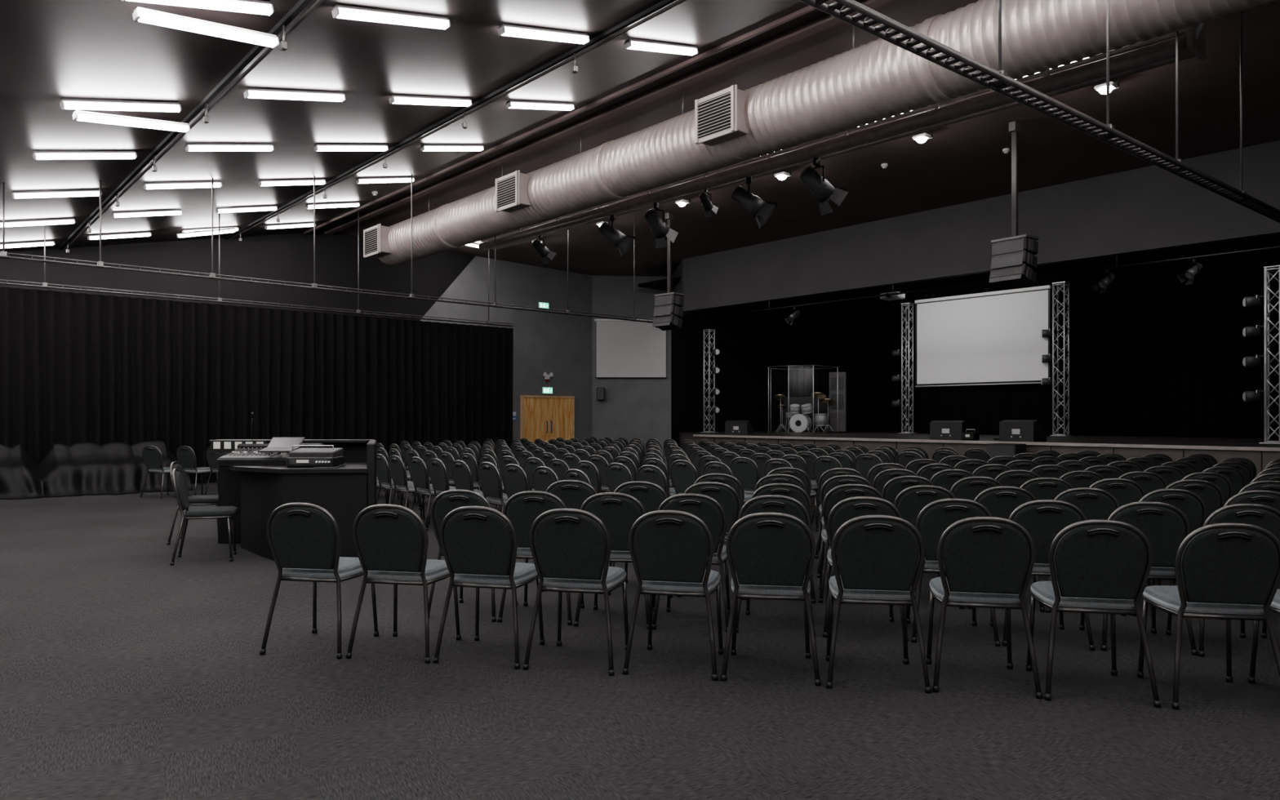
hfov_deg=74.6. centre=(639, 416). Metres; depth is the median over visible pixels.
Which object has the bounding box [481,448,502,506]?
banquet chair
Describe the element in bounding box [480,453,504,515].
banquet chair
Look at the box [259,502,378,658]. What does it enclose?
banquet chair
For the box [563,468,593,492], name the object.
banquet chair
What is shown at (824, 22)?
ceiling beam
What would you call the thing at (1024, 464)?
banquet chair
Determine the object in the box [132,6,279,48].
fluorescent light
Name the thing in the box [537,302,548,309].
exit sign
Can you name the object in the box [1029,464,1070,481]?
banquet chair
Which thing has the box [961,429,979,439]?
box
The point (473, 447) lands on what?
banquet chair
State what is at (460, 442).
banquet chair
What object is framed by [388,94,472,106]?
fluorescent light
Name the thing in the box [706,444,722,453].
banquet chair
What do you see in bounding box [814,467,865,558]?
banquet chair
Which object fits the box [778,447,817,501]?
banquet chair
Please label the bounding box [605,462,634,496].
banquet chair
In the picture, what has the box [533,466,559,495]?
banquet chair
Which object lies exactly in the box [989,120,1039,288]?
speaker
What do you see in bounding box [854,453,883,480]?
banquet chair
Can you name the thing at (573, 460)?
banquet chair
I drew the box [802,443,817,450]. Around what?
banquet chair
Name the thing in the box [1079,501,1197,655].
banquet chair
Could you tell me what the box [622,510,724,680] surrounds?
banquet chair
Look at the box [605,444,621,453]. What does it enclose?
banquet chair
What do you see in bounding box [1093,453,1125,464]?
banquet chair
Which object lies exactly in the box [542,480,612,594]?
banquet chair
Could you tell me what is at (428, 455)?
banquet chair
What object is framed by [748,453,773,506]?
banquet chair
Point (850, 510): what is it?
banquet chair
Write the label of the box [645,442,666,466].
banquet chair
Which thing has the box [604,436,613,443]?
banquet chair
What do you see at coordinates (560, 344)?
wall
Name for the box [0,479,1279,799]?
floor
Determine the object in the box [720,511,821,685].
banquet chair
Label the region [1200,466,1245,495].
banquet chair
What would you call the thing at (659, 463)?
banquet chair
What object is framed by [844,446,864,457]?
banquet chair
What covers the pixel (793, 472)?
banquet chair
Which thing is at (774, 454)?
banquet chair
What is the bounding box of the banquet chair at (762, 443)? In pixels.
[756,441,771,447]
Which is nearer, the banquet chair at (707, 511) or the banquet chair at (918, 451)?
the banquet chair at (707, 511)
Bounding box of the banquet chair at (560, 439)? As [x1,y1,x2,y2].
[555,437,564,442]
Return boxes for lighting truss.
[700,328,719,432]
[892,302,916,433]
[1040,281,1071,435]
[1242,265,1279,444]
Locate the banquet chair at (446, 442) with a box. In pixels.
[442,440,452,447]
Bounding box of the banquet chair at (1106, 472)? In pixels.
[1080,465,1125,481]
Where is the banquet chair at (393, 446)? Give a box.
[389,443,407,493]
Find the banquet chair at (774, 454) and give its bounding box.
[765,449,786,461]
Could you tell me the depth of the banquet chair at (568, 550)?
4.63 m
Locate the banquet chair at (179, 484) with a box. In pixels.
[169,468,238,564]
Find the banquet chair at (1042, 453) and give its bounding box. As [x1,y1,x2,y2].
[1033,449,1061,458]
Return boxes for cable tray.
[798,0,1279,222]
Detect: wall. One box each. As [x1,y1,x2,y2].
[0,231,591,441]
[591,275,671,455]
[671,140,1279,318]
[847,431,1279,438]
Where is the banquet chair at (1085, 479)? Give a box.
[1057,470,1106,491]
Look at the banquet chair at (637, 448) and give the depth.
14.91 m
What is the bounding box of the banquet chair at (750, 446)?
[744,443,759,451]
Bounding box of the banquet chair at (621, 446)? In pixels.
[610,441,624,451]
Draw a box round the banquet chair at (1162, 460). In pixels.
[1143,453,1173,468]
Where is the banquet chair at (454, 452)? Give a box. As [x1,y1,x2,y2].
[445,446,459,460]
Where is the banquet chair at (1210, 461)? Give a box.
[1185,453,1217,467]
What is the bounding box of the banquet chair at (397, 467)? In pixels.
[389,454,437,519]
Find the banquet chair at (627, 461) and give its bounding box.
[613,456,637,484]
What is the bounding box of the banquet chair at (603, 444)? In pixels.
[595,440,607,448]
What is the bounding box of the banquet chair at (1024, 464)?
[1004,459,1039,474]
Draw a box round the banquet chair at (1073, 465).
[1055,459,1091,474]
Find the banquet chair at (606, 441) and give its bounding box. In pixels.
[598,439,610,444]
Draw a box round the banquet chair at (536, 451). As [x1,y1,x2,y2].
[531,447,546,457]
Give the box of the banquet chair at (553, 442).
[547,439,558,444]
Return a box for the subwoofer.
[986,443,1026,460]
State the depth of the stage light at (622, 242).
16.78 m
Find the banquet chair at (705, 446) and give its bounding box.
[702,442,716,450]
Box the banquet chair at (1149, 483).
[1115,471,1167,497]
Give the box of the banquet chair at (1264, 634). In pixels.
[1261,620,1266,638]
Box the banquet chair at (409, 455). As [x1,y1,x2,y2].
[404,448,430,509]
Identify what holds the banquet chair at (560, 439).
on the floor
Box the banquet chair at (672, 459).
[666,453,691,487]
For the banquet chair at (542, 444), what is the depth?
17.14 m
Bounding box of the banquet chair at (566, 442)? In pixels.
[563,440,574,444]
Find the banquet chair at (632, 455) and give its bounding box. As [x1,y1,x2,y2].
[618,451,640,471]
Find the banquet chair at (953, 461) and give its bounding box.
[938,455,969,469]
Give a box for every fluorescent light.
[0,217,75,227]
[0,240,55,248]
[11,189,102,199]
[32,151,137,159]
[59,98,182,112]
[72,110,190,133]
[87,231,151,239]
[111,208,182,217]
[120,0,274,16]
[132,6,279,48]
[142,181,222,189]
[176,227,235,238]
[182,226,239,233]
[184,143,274,151]
[215,205,277,213]
[243,88,346,102]
[257,178,326,186]
[264,222,315,229]
[305,201,359,208]
[313,143,388,151]
[331,4,450,30]
[355,177,414,183]
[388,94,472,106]
[420,144,484,151]
[465,243,479,248]
[497,24,590,44]
[505,100,574,111]
[623,39,697,56]
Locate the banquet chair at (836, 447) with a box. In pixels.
[826,444,843,451]
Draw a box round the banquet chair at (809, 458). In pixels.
[795,450,821,514]
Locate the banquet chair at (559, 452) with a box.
[554,448,570,459]
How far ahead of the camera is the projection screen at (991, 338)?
24.75 m
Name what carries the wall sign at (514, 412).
attached to the wall at (560, 344)
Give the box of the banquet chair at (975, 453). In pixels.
[964,448,991,464]
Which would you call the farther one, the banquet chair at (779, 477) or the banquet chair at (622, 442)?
the banquet chair at (622, 442)
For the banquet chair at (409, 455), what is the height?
0.900 m
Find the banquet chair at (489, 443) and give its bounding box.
[482,441,498,464]
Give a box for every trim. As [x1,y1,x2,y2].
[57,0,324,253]
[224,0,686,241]
[303,0,834,234]
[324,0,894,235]
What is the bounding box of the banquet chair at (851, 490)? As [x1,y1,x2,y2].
[818,484,888,603]
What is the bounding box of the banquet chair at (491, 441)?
[484,439,497,459]
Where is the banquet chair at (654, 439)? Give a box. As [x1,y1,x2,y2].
[647,438,665,458]
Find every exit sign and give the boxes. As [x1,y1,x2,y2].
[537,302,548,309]
[542,386,552,394]
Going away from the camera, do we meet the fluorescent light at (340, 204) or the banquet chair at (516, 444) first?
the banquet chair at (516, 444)
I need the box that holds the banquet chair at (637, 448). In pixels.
[625,444,642,466]
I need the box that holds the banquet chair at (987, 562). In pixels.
[926,516,1043,698]
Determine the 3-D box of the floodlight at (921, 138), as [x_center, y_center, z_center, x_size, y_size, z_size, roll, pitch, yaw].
[4.787,-4.765,14.279,0.220,0.250,0.280,0,0,-42]
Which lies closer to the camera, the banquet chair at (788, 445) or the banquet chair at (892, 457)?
the banquet chair at (892, 457)
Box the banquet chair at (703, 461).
[697,455,747,508]
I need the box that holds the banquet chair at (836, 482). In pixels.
[816,475,874,577]
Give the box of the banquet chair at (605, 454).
[595,449,613,464]
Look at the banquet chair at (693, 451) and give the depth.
13.89 m
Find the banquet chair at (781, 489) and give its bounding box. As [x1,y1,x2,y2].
[746,483,816,603]
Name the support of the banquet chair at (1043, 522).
on the floor
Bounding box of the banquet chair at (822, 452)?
[807,448,828,458]
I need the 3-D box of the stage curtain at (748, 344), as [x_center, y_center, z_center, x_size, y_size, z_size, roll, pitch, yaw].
[3.192,-1.690,30.595,5.800,6.180,0.120,0,0,-42]
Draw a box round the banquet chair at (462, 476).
[451,459,506,514]
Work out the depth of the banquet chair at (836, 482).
7.26 m
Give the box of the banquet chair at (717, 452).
[711,448,730,457]
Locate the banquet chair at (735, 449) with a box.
[729,445,746,453]
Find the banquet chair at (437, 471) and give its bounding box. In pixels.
[426,457,481,530]
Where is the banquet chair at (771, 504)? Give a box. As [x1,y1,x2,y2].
[736,494,815,636]
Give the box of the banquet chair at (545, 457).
[538,452,556,466]
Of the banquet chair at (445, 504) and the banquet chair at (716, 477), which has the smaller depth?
the banquet chair at (445, 504)
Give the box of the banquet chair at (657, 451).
[644,448,670,479]
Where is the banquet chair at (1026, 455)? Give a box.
[1013,452,1042,462]
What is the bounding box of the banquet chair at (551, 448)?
[543,444,557,454]
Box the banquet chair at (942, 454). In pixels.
[931,449,957,462]
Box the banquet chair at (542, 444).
[537,440,549,448]
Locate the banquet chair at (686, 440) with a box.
[681,439,695,445]
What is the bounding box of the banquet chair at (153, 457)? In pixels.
[139,445,169,497]
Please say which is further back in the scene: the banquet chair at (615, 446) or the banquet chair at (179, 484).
the banquet chair at (615, 446)
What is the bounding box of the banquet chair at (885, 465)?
[866,462,910,493]
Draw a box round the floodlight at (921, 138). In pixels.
[911,132,933,143]
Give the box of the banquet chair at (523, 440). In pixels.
[520,438,528,445]
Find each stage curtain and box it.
[0,287,513,484]
[671,302,779,446]
[778,243,1279,437]
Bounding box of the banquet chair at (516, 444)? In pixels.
[511,442,524,453]
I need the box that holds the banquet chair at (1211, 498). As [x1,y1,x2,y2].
[1157,479,1224,585]
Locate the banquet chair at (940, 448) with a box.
[934,447,959,455]
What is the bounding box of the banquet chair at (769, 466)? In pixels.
[764,457,818,531]
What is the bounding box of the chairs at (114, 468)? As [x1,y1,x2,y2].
[37,440,193,497]
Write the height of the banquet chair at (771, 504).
0.900 m
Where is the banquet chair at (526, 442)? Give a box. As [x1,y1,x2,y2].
[523,440,533,448]
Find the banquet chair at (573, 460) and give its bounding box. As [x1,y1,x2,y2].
[561,453,607,492]
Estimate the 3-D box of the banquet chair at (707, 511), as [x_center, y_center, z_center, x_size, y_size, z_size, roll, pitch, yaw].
[0.375,0.952,5.750,0.524,0.900,0.569,0,0,10]
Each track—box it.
[0,173,653,323]
[0,210,514,326]
[638,234,1279,306]
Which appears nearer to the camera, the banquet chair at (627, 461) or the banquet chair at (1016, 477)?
the banquet chair at (1016, 477)
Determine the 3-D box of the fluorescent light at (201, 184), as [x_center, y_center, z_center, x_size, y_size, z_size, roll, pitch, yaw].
[-7.596,-3.845,13.997,1.171,0.329,0.120,0,0,-42]
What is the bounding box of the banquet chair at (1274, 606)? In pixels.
[1248,588,1279,683]
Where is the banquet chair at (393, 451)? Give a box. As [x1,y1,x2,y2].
[388,448,431,505]
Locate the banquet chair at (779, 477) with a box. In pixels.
[754,473,807,500]
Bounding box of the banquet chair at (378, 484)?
[377,479,403,511]
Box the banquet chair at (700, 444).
[697,440,711,447]
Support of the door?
in the wall at (560, 344)
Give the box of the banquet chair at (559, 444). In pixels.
[554,441,565,448]
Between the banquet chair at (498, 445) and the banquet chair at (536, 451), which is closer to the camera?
the banquet chair at (536, 451)
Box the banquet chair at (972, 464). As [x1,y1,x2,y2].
[954,458,991,475]
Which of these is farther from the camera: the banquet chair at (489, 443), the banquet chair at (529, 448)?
the banquet chair at (489, 443)
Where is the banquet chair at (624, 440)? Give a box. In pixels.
[617,437,629,445]
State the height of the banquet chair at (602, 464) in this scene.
0.900 m
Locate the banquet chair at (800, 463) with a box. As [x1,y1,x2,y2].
[780,453,817,506]
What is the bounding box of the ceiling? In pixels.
[0,0,1279,276]
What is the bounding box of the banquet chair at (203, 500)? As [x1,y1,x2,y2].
[167,461,218,544]
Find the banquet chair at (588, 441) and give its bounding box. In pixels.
[584,438,595,444]
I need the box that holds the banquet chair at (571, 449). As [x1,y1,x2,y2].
[561,444,575,453]
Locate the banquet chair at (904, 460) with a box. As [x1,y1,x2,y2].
[896,451,924,468]
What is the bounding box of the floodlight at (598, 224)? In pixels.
[595,220,609,226]
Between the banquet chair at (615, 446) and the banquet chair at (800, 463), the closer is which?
the banquet chair at (800, 463)
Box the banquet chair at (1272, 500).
[1219,489,1279,619]
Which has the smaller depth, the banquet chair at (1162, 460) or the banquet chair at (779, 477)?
the banquet chair at (779, 477)
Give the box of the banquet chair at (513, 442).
[511,440,522,446]
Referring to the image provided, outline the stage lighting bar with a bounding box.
[721,245,1279,315]
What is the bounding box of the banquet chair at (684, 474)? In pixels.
[670,459,698,498]
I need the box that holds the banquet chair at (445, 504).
[428,489,517,622]
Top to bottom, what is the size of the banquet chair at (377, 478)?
0.900 m
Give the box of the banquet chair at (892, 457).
[873,447,896,466]
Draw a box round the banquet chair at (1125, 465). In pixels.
[1106,460,1144,476]
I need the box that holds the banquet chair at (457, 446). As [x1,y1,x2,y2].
[451,443,475,488]
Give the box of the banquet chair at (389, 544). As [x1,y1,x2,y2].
[346,503,461,663]
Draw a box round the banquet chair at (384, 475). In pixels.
[377,453,422,519]
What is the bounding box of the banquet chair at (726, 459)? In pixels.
[719,451,743,505]
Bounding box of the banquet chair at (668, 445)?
[664,443,678,462]
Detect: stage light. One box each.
[531,235,556,264]
[598,214,635,257]
[644,202,678,248]
[698,188,718,217]
[731,176,777,228]
[784,306,800,324]
[799,157,848,215]
[1091,269,1115,293]
[1177,258,1203,284]
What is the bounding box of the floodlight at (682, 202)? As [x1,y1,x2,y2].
[675,198,690,206]
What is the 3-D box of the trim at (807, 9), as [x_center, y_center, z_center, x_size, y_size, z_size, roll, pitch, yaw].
[0.248,-4.821,11.921,0.050,0.050,27.400,0,0,-42]
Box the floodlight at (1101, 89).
[1093,80,1119,94]
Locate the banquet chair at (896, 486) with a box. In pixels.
[881,475,940,577]
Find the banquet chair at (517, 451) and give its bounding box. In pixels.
[513,446,527,461]
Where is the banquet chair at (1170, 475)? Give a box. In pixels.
[1141,465,1186,487]
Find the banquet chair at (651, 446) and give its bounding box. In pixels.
[645,444,667,467]
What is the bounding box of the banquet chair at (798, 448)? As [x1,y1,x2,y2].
[791,444,809,452]
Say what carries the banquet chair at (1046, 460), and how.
on the floor
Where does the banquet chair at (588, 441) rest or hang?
on the floor
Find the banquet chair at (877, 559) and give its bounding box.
[825,515,931,693]
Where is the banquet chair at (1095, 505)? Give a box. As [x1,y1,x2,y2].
[1033,487,1126,615]
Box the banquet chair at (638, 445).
[626,441,644,457]
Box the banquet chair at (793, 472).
[764,466,811,546]
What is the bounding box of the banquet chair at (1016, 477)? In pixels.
[993,469,1042,490]
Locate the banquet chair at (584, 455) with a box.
[573,448,590,460]
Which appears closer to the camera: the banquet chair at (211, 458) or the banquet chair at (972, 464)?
the banquet chair at (972, 464)
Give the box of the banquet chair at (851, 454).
[833,448,856,473]
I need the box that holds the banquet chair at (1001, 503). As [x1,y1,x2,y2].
[968,485,1044,612]
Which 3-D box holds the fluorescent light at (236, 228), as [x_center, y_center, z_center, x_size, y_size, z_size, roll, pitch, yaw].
[-9.744,-4.219,19.097,1.171,0.329,0.120,0,0,-42]
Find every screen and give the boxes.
[594,318,666,377]
[914,284,1051,386]
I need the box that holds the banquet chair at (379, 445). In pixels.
[377,443,408,491]
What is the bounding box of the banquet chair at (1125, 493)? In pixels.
[1086,478,1151,586]
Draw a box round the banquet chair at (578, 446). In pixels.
[569,442,583,450]
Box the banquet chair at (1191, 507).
[1131,488,1212,616]
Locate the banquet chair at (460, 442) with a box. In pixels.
[455,440,466,448]
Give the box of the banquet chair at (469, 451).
[461,447,477,489]
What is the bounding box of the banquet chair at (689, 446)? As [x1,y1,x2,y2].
[684,444,700,457]
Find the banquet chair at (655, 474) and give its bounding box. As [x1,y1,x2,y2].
[636,464,675,502]
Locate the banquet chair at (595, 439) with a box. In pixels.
[589,436,598,441]
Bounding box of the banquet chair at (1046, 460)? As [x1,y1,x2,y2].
[1030,455,1064,468]
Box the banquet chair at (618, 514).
[573,492,655,629]
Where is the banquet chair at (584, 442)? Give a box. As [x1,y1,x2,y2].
[576,440,589,445]
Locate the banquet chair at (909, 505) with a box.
[893,484,964,608]
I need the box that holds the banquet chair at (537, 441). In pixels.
[533,438,542,445]
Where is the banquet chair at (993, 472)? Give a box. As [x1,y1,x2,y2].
[972,463,1012,481]
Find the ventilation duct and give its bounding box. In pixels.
[363,0,1277,265]
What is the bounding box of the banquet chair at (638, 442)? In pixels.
[629,440,644,453]
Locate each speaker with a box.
[596,387,604,399]
[652,212,684,330]
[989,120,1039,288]
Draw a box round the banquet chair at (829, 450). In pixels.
[817,445,835,455]
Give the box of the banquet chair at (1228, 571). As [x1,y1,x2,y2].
[1137,522,1279,709]
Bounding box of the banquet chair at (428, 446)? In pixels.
[423,441,433,450]
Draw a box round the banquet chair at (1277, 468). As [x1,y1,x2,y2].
[1255,466,1279,478]
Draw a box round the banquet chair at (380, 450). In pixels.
[377,447,416,502]
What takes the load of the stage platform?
on the floor
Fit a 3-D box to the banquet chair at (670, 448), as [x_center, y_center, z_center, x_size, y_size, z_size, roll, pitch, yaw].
[0.790,0.952,14.402,0.569,0.900,0.524,0,0,-40]
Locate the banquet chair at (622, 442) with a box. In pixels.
[613,439,626,448]
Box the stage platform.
[678,430,1279,475]
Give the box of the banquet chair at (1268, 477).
[1249,472,1279,486]
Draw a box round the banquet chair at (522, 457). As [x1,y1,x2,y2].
[518,450,534,471]
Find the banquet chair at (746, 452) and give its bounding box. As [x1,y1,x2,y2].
[737,448,757,460]
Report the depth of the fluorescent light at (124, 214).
15.90 m
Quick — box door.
[520,395,574,442]
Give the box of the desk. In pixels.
[208,412,377,560]
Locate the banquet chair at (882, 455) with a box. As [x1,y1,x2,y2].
[866,450,891,462]
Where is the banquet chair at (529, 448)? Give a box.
[526,443,538,452]
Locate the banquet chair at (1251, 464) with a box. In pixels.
[1217,457,1256,479]
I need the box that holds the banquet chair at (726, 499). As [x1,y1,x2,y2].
[676,481,745,599]
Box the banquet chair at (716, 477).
[692,473,744,521]
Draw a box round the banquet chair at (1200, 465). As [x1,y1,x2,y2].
[1173,457,1208,471]
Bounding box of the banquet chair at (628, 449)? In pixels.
[621,447,639,461]
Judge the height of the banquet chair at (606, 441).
0.900 m
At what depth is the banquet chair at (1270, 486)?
6.63 m
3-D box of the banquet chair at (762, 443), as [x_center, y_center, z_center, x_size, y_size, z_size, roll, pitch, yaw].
[2.650,0.952,16.824,0.569,0.900,0.524,0,0,-39]
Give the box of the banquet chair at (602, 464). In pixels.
[586,454,608,491]
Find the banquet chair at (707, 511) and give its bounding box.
[652,493,729,631]
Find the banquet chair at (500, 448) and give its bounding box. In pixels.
[497,445,511,455]
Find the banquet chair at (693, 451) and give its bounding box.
[688,446,705,463]
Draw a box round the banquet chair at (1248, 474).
[1210,461,1253,484]
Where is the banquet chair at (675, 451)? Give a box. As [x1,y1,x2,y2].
[668,449,699,477]
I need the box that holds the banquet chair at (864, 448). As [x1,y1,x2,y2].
[852,444,871,453]
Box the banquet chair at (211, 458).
[204,446,217,494]
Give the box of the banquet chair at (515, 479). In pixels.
[502,463,529,502]
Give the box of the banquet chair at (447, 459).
[438,451,482,497]
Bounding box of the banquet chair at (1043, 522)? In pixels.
[989,499,1095,650]
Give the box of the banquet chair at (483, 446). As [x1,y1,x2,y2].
[480,444,506,492]
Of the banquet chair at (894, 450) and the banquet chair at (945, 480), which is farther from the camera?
the banquet chair at (894, 450)
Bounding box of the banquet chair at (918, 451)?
[900,448,926,461]
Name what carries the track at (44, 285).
hanging from the ceiling
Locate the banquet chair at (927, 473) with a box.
[916,462,955,484]
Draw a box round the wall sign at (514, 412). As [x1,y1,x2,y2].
[512,410,516,420]
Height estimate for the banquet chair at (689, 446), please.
0.900 m
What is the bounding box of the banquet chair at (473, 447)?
[465,444,479,489]
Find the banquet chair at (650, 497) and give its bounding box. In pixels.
[608,480,672,597]
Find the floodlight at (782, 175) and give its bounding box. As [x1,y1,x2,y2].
[773,170,791,180]
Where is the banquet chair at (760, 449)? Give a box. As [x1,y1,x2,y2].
[754,446,772,455]
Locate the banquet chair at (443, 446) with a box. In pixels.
[437,442,449,485]
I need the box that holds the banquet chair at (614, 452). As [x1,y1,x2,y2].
[601,446,619,493]
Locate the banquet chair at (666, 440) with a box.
[663,439,677,444]
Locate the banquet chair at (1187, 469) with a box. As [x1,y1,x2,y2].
[1157,461,1198,478]
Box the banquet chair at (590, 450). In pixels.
[580,445,595,457]
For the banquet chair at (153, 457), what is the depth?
14.51 m
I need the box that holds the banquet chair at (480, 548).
[432,506,544,669]
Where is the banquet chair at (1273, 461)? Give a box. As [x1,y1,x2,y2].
[1265,457,1279,466]
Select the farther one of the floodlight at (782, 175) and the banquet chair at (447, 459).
the floodlight at (782, 175)
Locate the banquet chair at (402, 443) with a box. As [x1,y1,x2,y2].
[400,440,431,483]
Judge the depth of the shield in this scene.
27.30 m
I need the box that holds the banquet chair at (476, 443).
[469,440,481,457]
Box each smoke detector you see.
[371,191,377,195]
[881,163,887,168]
[1002,147,1009,154]
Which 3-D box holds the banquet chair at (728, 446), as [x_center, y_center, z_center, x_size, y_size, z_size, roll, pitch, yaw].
[1.913,0.952,16.184,0.569,0.900,0.524,0,0,-41]
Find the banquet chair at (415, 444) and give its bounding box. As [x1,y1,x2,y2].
[411,441,421,480]
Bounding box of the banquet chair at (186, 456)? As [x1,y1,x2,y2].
[173,445,217,497]
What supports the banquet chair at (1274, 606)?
on the floor
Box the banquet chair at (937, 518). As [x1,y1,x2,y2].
[906,497,1000,646]
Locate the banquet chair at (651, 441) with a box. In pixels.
[645,440,666,462]
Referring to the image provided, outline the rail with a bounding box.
[478,22,1206,251]
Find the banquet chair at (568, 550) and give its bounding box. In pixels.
[523,508,628,675]
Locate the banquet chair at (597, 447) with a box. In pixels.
[588,443,603,491]
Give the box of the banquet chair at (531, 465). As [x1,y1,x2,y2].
[524,457,546,490]
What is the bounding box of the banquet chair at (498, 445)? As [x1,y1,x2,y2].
[495,442,508,457]
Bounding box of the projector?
[880,284,905,300]
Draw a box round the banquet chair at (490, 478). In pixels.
[478,462,511,513]
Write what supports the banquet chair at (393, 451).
on the floor
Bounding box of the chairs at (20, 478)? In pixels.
[0,443,44,498]
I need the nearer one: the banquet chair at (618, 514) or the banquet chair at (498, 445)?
the banquet chair at (618, 514)
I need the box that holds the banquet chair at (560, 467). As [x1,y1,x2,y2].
[547,458,569,484]
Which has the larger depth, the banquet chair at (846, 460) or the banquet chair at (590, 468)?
the banquet chair at (846, 460)
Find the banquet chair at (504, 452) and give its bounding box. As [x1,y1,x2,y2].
[495,449,515,508]
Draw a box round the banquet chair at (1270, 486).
[1238,480,1279,497]
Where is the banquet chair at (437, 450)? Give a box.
[431,445,443,496]
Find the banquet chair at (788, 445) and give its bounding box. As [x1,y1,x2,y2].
[777,442,794,449]
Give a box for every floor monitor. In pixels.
[724,420,753,434]
[929,420,968,439]
[999,419,1046,441]
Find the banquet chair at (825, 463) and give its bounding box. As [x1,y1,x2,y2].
[810,455,842,524]
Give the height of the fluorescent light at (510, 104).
0.329 m
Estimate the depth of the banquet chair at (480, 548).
4.75 m
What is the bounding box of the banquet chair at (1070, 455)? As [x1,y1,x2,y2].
[1057,453,1086,462]
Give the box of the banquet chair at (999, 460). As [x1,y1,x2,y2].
[986,455,1017,467]
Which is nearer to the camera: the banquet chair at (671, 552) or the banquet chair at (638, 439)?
the banquet chair at (671, 552)
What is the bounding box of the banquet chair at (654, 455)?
[642,452,671,487]
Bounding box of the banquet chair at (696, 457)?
[692,450,713,481]
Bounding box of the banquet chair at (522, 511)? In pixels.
[497,490,584,625]
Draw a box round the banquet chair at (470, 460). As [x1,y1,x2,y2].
[458,453,502,490]
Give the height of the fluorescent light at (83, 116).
0.250 m
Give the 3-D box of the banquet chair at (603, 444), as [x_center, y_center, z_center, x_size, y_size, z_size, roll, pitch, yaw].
[-0.615,0.952,17.526,0.569,0.900,0.524,0,0,-40]
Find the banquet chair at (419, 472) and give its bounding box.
[408,456,455,527]
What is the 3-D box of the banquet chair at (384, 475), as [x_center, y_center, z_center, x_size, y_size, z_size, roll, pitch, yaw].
[-3.308,0.952,11.495,0.569,0.900,0.524,0,0,-39]
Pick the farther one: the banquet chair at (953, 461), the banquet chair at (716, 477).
the banquet chair at (953, 461)
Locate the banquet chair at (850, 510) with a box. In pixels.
[822,496,908,640]
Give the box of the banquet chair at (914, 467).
[906,458,942,475]
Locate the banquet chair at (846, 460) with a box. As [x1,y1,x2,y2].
[827,452,854,472]
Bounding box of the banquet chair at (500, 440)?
[495,439,506,445]
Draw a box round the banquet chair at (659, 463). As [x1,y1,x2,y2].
[642,457,679,497]
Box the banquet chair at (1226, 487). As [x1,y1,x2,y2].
[1178,471,1232,503]
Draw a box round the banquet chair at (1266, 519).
[1165,503,1279,657]
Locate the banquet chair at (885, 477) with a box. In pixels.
[872,468,920,497]
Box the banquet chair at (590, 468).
[575,460,604,497]
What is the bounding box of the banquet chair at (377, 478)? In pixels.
[377,478,386,503]
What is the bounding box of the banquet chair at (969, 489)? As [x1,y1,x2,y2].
[948,475,1002,506]
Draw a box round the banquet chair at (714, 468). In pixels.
[702,461,752,504]
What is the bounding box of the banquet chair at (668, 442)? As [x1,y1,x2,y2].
[663,440,678,452]
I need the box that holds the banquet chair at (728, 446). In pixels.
[722,442,737,450]
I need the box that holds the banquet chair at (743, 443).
[736,440,748,448]
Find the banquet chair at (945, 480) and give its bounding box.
[929,468,974,494]
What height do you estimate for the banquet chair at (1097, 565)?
0.900 m
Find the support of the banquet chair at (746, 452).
on the floor
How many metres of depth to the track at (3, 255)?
15.22 m
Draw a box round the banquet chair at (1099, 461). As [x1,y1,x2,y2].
[1076,456,1111,468]
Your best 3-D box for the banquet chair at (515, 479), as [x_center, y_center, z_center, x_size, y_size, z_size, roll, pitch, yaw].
[-1.153,0.952,9.091,0.569,0.900,0.524,0,0,-42]
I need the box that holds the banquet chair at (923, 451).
[905,446,928,458]
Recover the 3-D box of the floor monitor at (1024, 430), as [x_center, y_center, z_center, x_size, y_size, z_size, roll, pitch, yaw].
[8.427,0.310,18.515,0.564,0.460,0.782,0,0,-37]
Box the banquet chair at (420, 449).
[413,444,430,497]
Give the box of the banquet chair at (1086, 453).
[1075,450,1101,458]
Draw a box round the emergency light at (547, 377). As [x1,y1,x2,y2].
[542,372,553,382]
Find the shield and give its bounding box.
[768,364,846,433]
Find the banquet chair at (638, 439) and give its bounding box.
[631,438,644,454]
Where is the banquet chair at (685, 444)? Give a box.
[681,441,694,452]
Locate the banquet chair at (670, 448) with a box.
[666,445,684,459]
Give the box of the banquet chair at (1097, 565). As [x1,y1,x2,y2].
[1026,519,1161,707]
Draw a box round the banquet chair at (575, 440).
[569,437,578,444]
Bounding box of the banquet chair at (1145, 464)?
[1125,456,1159,471]
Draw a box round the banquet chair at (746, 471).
[729,457,759,494]
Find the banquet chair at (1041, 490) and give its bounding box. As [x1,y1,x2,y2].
[1017,477,1075,505]
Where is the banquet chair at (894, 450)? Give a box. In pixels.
[877,444,898,458]
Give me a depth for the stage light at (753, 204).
14.09 m
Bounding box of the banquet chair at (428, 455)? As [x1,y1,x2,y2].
[421,450,452,510]
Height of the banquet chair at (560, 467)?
0.900 m
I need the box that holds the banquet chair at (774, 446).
[766,444,782,452]
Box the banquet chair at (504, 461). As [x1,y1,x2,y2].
[498,455,533,511]
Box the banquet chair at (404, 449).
[401,444,413,495]
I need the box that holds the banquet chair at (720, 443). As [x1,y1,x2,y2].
[717,440,729,447]
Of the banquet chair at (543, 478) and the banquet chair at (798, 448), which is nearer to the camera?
the banquet chair at (543, 478)
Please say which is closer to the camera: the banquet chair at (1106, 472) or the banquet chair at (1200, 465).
the banquet chair at (1106, 472)
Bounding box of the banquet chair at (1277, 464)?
[1262,462,1279,473]

